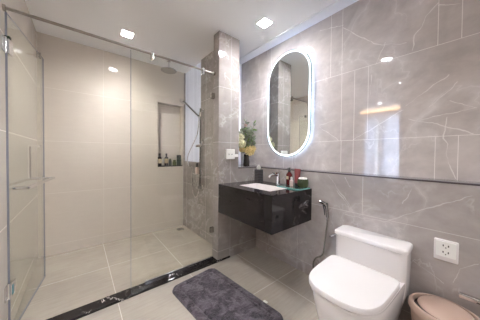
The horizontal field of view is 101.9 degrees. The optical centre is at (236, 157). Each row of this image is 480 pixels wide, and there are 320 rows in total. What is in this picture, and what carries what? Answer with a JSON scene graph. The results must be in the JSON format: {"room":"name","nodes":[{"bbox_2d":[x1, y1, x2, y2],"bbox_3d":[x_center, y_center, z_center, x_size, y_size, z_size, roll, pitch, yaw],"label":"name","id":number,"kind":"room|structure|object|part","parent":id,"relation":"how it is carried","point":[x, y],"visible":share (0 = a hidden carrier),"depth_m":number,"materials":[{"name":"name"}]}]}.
{"room":"bathroom","nodes":[
{"label":"bathroom","id":0,"kind":"room"},
{"bbox_2d":[0,0,37,319],"bbox_3d":[-0.592,-0.077,0.072,0.100,2.500,5.257,0,1,-39],"label":"wall","id":1,"kind":"structure","parent":0,"point":[22,67],"depth_m":1.49,"materials":[{"name":"beige tile"}]},
{"bbox_2d":[36,32,183,257],"bbox_3d":[-1.595,-0.134,2.766,1.914,2.500,0.200,0,1,-39],"label":"wall","id":2,"kind":"structure","parent":0,"point":[109,117],"depth_m":2.53,"materials":[{"name":"beige tile"}]},
{"bbox_2d":[158,165,181,166],"bbox_3d":[-1.077,0.131,3.125,0.391,0.016,0.109,0,1,-39],"label":"trim","id":3,"kind":"structure","parent":2,"relation":"attached to","point":[162,165],"depth_m":3.08,"materials":[{"name":"black metal"}]},
{"bbox_2d":[158,153,161,165],"bbox_3d":[-1.193,0.028,3.023,0.058,0.190,0.058,0,1,-39],"label":"bottle","id":4,"kind":"object","parent":3,"relation":"on","point":[159,157],"visible":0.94,"depth_m":3.00,"materials":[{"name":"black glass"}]},
{"bbox_2d":[164,153,167,165],"bbox_3d":[-1.112,0.028,3.082,0.058,0.190,0.058,0,1,-39],"label":"bottle","id":5,"kind":"object","parent":3,"relation":"on","point":[166,157],"visible":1,"depth_m":3.06,"materials":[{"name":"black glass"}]},
{"bbox_2d":[177,155,180,164],"bbox_3d":[-0.954,0.039,3.216,0.070,0.166,0.070,0,1,-39],"label":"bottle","id":6,"kind":"object","parent":3,"relation":"on","point":[178,156],"visible":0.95,"depth_m":3.19,"materials":[{"name":"green glass"}]},
{"bbox_2d":[46,256,229,319],"bbox_3d":[-0.768,1.132,1.733,1.699,0.020,0.106,0,1,-39],"label":"trim","id":7,"kind":"structure","parent":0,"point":[77,313],"depth_m":1.61,"materials":[{"name":"black stone"}]},
{"bbox_2d":[145,51,214,282],"bbox_3d":[-0.576,0.087,1.914,0.830,2.066,0.040,0,1,-39],"label":"screen","id":8,"kind":"object","parent":7,"relation":"on","point":[212,95],"visible":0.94,"depth_m":1.99,"materials":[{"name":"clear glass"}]},
{"bbox_2d":[2,4,215,75],"bbox_3d":[-0.839,-0.926,1.676,1.532,0.040,0.040,0,1,-39],"label":"shower rail","id":9,"kind":"object","parent":8,"relation":"attached to","point":[5,8],"visible":1,"depth_m":1.46,"materials":[{"name":"metal"}]},
{"bbox_2d":[0,12,54,319],"bbox_3d":[-1.576,0.110,1.524,0.185,2.044,0.755,0,1,-39],"label":"shower door","id":10,"kind":"structure","parent":9,"relation":"hanging from","point":[9,290],"depth_m":1.24,"materials":[{"name":"clear glass"}]},
{"bbox_3d":[-1.435,-0.695,1.203,0.008,0.090,0.110,0,1,-39],"label":"wall plate","id":11,"kind":"part","parent":10,"relation":"part of","materials":[{"name":"silver metal"}]},
{"bbox_3d":[-1.450,0.845,1.230,0.008,0.090,0.110,0,1,-39],"label":"wall plate","id":12,"kind":"part","parent":10,"relation":"part of","materials":[{"name":"silver metal"}]},
{"bbox_3d":[-1.746,-0.891,1.677,0.084,0.050,0.030,0,1,-31],"label":"stop arm","id":13,"kind":"part","parent":10,"relation":"part of","materials":[{"name":"metal"}]},
{"bbox_3d":[-1.812,0.043,1.747,0.084,0.315,0.021,0,1,-31],"label":"pull handle","id":14,"kind":"part","parent":10,"relation":"part of","materials":[{"name":"silver metal"}]},
{"bbox_2d":[14,225,318,319],"bbox_3d":[0.314,1.199,0.801,2.416,0.060,5.407,0,1,-39],"label":"floor","id":15,"kind":"structure","parent":0,"point":[73,279],"depth_m":1.84,"materials":[{"name":"beige tile"}]},
{"bbox_2d":[172,268,282,319],"bbox_3d":[-0.098,1.137,1.550,0.502,0.029,0.870,0,1,-44],"label":"bath rug","id":16,"kind":"object","parent":15,"relation":"on","point":[209,294],"visible":1,"depth_m":1.54,"materials":[{"name":"grey fabric"}]},
{"bbox_2d":[309,225,412,319],"bbox_3d":[0.756,0.866,1.270,0.723,0.596,0.477,0,1,-39],"label":"toilet","id":17,"kind":"object","parent":15,"relation":"on","point":[368,275],"visible":1,"depth_m":1.19,"materials":[{"name":"white ceramic"}]},
{"bbox_3d":[0.671,0.738,1.165,0.460,0.034,0.405,0,1,-39],"label":"seat lid","id":18,"kind":"part","parent":17,"relation":"part of","materials":[{"name":"white ceramic"}]},
{"bbox_3d":[0.767,0.971,1.249,0.697,0.388,0.407,0,1,-39],"label":"bowl","id":19,"kind":"part","parent":17,"relation":"part of","materials":[{"name":"white ceramic"}]},
{"bbox_3d":[0.971,0.783,1.421,0.183,0.362,0.434,0,1,-39],"label":"tank","id":20,"kind":"part","parent":17,"relation":"part of","materials":[{"name":"white ceramic"}]},
{"bbox_3d":[0.974,0.583,1.419,0.194,0.032,0.446,0,1,-39],"label":"tank lid","id":21,"kind":"part","parent":17,"relation":"part of","materials":[{"name":"white ceramic"}]},
{"bbox_2d":[408,292,479,319],"bbox_3d":[1.164,1.001,1.093,0.278,0.340,0.308,0,1,-39],"label":"waste bin","id":22,"kind":"object","parent":15,"relation":"on","point":[424,306],"visible":1,"depth_m":1.09,"materials":[{"name":"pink plastic"}]},
{"bbox_2d":[25,0,336,72],"bbox_3d":[0.291,-1.362,0.814,2.416,0.060,5.557,0,1,-39],"label":"ceiling","id":23,"kind":"structure","parent":0,"point":[184,31],"depth_m":1.96,"materials":[{"name":"white paint"}]},
{"bbox_2d":[121,30,133,38],"bbox_3d":[-1.212,-1.368,2.161,0.116,0.005,0.116,0,1,-39],"label":"recessed light","id":24,"kind":"object","parent":23,"relation":"in","point":[123,33],"visible":1,"depth_m":2.16,"materials":[{"name":"white paint"}]},
{"bbox_2d":[122,31,132,37],"bbox_3d":[-1.212,-1.367,2.161,0.100,0.004,0.100,0,1,-39],"label":"diffuser","id":25,"kind":"object","parent":24,"relation":"attached to","point":[124,33],"depth_m":2.16,"materials":[{"name":"white plastic"}]},
{"bbox_2d":[161,60,176,73],"bbox_3d":[-0.965,-1.303,2.772,0.216,0.151,0.216,0,1,-39],"label":"shower","id":26,"kind":"object","parent":23,"relation":"hanging from","point":[168,70],"visible":0.98,"depth_m":2.75,"materials":[{"name":"silver metal"}]},
{"bbox_3d":[-0.966,-1.230,2.773,0.196,0.004,0.196,0,1,-39],"label":"nozzle plate","id":27,"kind":"part","parent":26,"relation":"part of","materials":[{"name":"metal"}]},
{"bbox_2d":[257,18,272,27],"bbox_3d":[0.281,-1.350,1.956,0.116,0.005,0.116,0,1,-39],"label":"recessed light","id":28,"kind":"object","parent":23,"relation":"in","point":[264,22],"visible":1,"depth_m":1.96,"materials":[{"name":"white paint"}]},
{"bbox_2d":[183,50,213,243],"bbox_3d":[-0.461,-0.124,2.791,0.115,2.500,1.183,0,1,-39],"label":"wall","id":29,"kind":"structure","parent":0,"point":[197,212],"depth_m":2.69,"materials":[{"name":"grey tile"}]},
{"bbox_2d":[179,99,203,197],"bbox_3d":[-0.630,-0.150,2.780,0.544,1.430,0.132,1,1,42],"label":"shower riser","id":30,"kind":"object","parent":29,"relation":"attached to","point":[182,101],"visible":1,"depth_m":2.67,"materials":[{"name":"silver metal"}]},
{"bbox_3d":[-0.541,0.229,2.651,0.073,0.027,0.120,0,1,-39],"label":"soap shelf","id":31,"kind":"object","parent":30,"relation":"attached to","visible":0},
{"bbox_2d":[195,163,198,173],"bbox_3d":[-0.537,0.144,2.652,0.044,0.142,0.052,0,1,-39],"label":"shampoo bottle","id":32,"kind":"object","parent":31,"relation":"on","point":[197,164],"visible":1,"depth_m":2.63,"materials":[{"name":"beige plastic"}]},
{"bbox_2d":[185,62,200,161],"bbox_3d":[-0.642,-0.660,3.013,0.060,1.440,0.575,0,1,-39],"label":"window","id":33,"kind":"structure","parent":29,"relation":"in","point":[193,77],"depth_m":3.01,"materials":[{"name":"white glass"}]},
{"bbox_2d":[212,30,239,259],"bbox_3d":[-0.121,-0.111,2.235,0.282,2.500,0.110,0,1,-39],"label":"wall pillar","id":34,"kind":"structure","parent":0,"point":[226,47],"depth_m":2.17,"materials":[{"name":"grey tile"}]},
{"bbox_2d":[225,149,237,158],"bbox_3d":[-0.056,-0.040,2.200,0.171,0.112,0.028,0,1,-39],"label":"outlet","id":35,"kind":"object","parent":34,"relation":"attached to","point":[229,153],"visible":1,"depth_m":2.17,"materials":[{"name":"white plastic"}]},
{"bbox_2d":[238,63,241,164],"bbox_3d":[-0.111,-0.620,2.757,0.392,1.500,0.080,0,1,-39],"label":"wall","id":36,"kind":"structure","parent":0,"point":[240,65],"depth_m":2.83,"materials":[{"name":"white paint"}]},
{"bbox_2d":[238,168,256,253],"bbox_3d":[0.013,0.625,2.611,0.392,1.018,0.500,0,1,-39],"label":"wall","id":37,"kind":"structure","parent":0,"point":[246,233],"depth_m":2.37,"materials":[{"name":"grey tile"}]},
{"bbox_2d":[241,0,479,181],"bbox_3d":[1.337,-0.582,1.358,0.110,1.500,4.864,0,1,-39],"label":"wall","id":38,"kind":"structure","parent":0,"point":[396,83],"depth_m":1.49,"materials":[{"name":"grey tile"}]},
{"bbox_2d":[267,49,311,156],"bbox_3d":[0.576,-0.595,2.183,0.039,1.176,0.582,0,1,-39],"label":"led mirror","id":39,"kind":"object","parent":38,"relation":"attached to","point":[290,76],"visible":1,"depth_m":2.14,"materials":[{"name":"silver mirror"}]},
{"bbox_2d":[239,0,358,63],"bbox_3d":[1.284,-1.324,1.232,0.125,0.012,4.764,0,1,-39],"label":"trim","id":40,"kind":"structure","parent":38,"relation":"attached to","point":[338,5],"depth_m":2.00,"materials":[{"name":"white paint"}]},
{"bbox_2d":[256,168,479,319],"bbox_3d":[1.288,0.659,1.351,0.204,1.018,4.864,0,1,-39],"label":"wall","id":41,"kind":"structure","parent":0,"point":[416,213],"depth_m":1.35,"materials":[{"name":"grey tile"}]},
{"bbox_2d":[218,180,311,234],"bbox_3d":[0.264,0.445,2.001,0.575,0.307,0.757,0,1,-39],"label":"vanity","id":42,"kind":"object","parent":41,"relation":"attached to","point":[270,212],"visible":0.93,"depth_m":1.72,"materials":[{"name":"black stone"}]},
{"bbox_2d":[219,180,311,200],"bbox_3d":[0.265,0.312,1.998,0.575,0.040,0.757,0,1,-39],"label":"countertop","id":43,"kind":"structure","parent":42,"relation":"on","point":[235,186],"depth_m":1.76,"materials":[{"name":"black stone"}]},
{"bbox_2d":[254,165,262,182],"bbox_3d":[0.255,0.185,2.238,0.068,0.205,0.080,0,1,-39],"label":"tissue box","id":44,"kind":"object","parent":43,"relation":"on","point":[258,177],"visible":1,"depth_m":2.21,"materials":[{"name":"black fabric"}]},
{"bbox_2d":[241,183,286,190],"bbox_3d":[0.261,0.358,1.971,0.274,0.128,0.439,0,1,-39],"label":"sink basin","id":45,"kind":"object","parent":43,"relation":"in","point":[265,187],"visible":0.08,"depth_m":2.12,"materials":[{"name":"white ceramic"}]},
{"bbox_2d":[269,172,280,184],"bbox_3d":[0.398,0.223,2.039,0.177,0.138,0.052,0,1,-39],"label":"faucet","id":46,"kind":"object","parent":43,"relation":"on","point":[277,174],"visible":0.98,"depth_m":2.06,"materials":[{"name":"silver metal"}]},
{"bbox_2d":[277,184,309,190],"bbox_3d":[0.558,0.290,1.928,0.188,0.012,0.278,0,1,-39],"label":"glass tray","id":47,"kind":"object","parent":43,"relation":"on","point":[293,187],"visible":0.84,"depth_m":1.87,"materials":[{"name":"teal glass"}]},
{"bbox_2d":[286,167,291,184],"bbox_3d":[0.546,0.192,2.029,0.071,0.180,0.064,0,1,-39],"label":"soap bottle","id":48,"kind":"object","parent":47,"relation":"on","point":[289,174],"visible":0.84,"depth_m":2.01,"materials":[{"name":"red plastic"}]},
{"bbox_3d":[0.558,0.290,1.928,0.178,0.012,0.268,0,1,-39],"label":"plate","id":49,"kind":"part","parent":47,"relation":"part of","materials":[{"name":"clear glass"}]},
{"bbox_2d":[294,169,300,185],"bbox_3d":[0.613,0.198,1.968,0.054,0.170,0.054,1,1,6],"label":"tube","id":50,"kind":"object","parent":47,"relation":"on","point":[296,171],"visible":0.7,"depth_m":1.96,"materials":[{"name":"red plastic"}]},
{"bbox_2d":[297,177,308,187],"bbox_3d":[0.639,0.238,1.880,0.108,0.094,0.103,0,1,-39],"label":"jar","id":51,"kind":"object","parent":47,"relation":"on","point":[302,182],"visible":1,"depth_m":1.84,"materials":[{"name":"green glass"}]},
{"bbox_3d":[0.502,0.473,1.720,0.554,0.266,0.020,0,1,-39],"label":"panel","id":52,"kind":"part","parent":42,"relation":"part of","materials":[{"name":"black stone"}]},
{"bbox_2d":[312,200,328,267],"bbox_3d":[0.802,0.741,1.735,0.072,0.709,0.253,0,1,-39],"label":"bidet sprayer","id":53,"kind":"object","parent":41,"relation":"attached to","point":[325,204],"visible":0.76,"depth_m":1.73,"materials":[{"name":"silver metal"}]},
{"bbox_3d":[0.781,0.456,1.741,0.028,0.142,0.083,0,1,-39],"label":"spray handle","id":54,"kind":"part","parent":53,"relation":"part of","materials":[{"name":"silver metal"}]},
{"bbox_2d":[238,164,479,185],"bbox_3d":[1.292,0.147,1.033,0.412,0.006,4.384,0,1,-39],"label":"trim","id":55,"kind":"structure","parent":41,"relation":"on","point":[240,165],"depth_m":1.47,"materials":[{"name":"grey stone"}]},
{"bbox_2d":[239,119,256,165],"bbox_3d":[0.121,-0.195,2.481,0.353,0.602,0.267,0,1,-39],"label":"flower vase","id":56,"kind":"object","parent":55,"relation":"on","point":[246,141],"visible":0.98,"depth_m":2.43,"materials":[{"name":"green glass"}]},
{"bbox_2d":[434,237,458,264],"bbox_3d":[1.276,0.568,1.189,0.017,0.128,0.104,0,1,-39],"label":"wall outlet","id":57,"kind":"object","parent":41,"relation":"attached to","point":[446,250],"visible":1,"depth_m":1.18,"materials":[{"name":"white plastic"}]},
{"bbox_3d":[1.272,0.559,1.185,0.004,0.092,0.084,0,1,-39],"label":"plate","id":58,"kind":"part","parent":57,"relation":"part of","materials":[{"name":"white plastic"}]},
{"bbox_2d":[459,291,479,304],"bbox_3d":[1.361,0.789,1.053,0.057,0.040,0.205,0,1,-39],"label":"paper holder","id":59,"kind":"object","parent":41,"relation":"attached to","point":[462,295],"visible":1,"depth_m":1.09,"materials":[{"name":"silver metal"}]}
]}

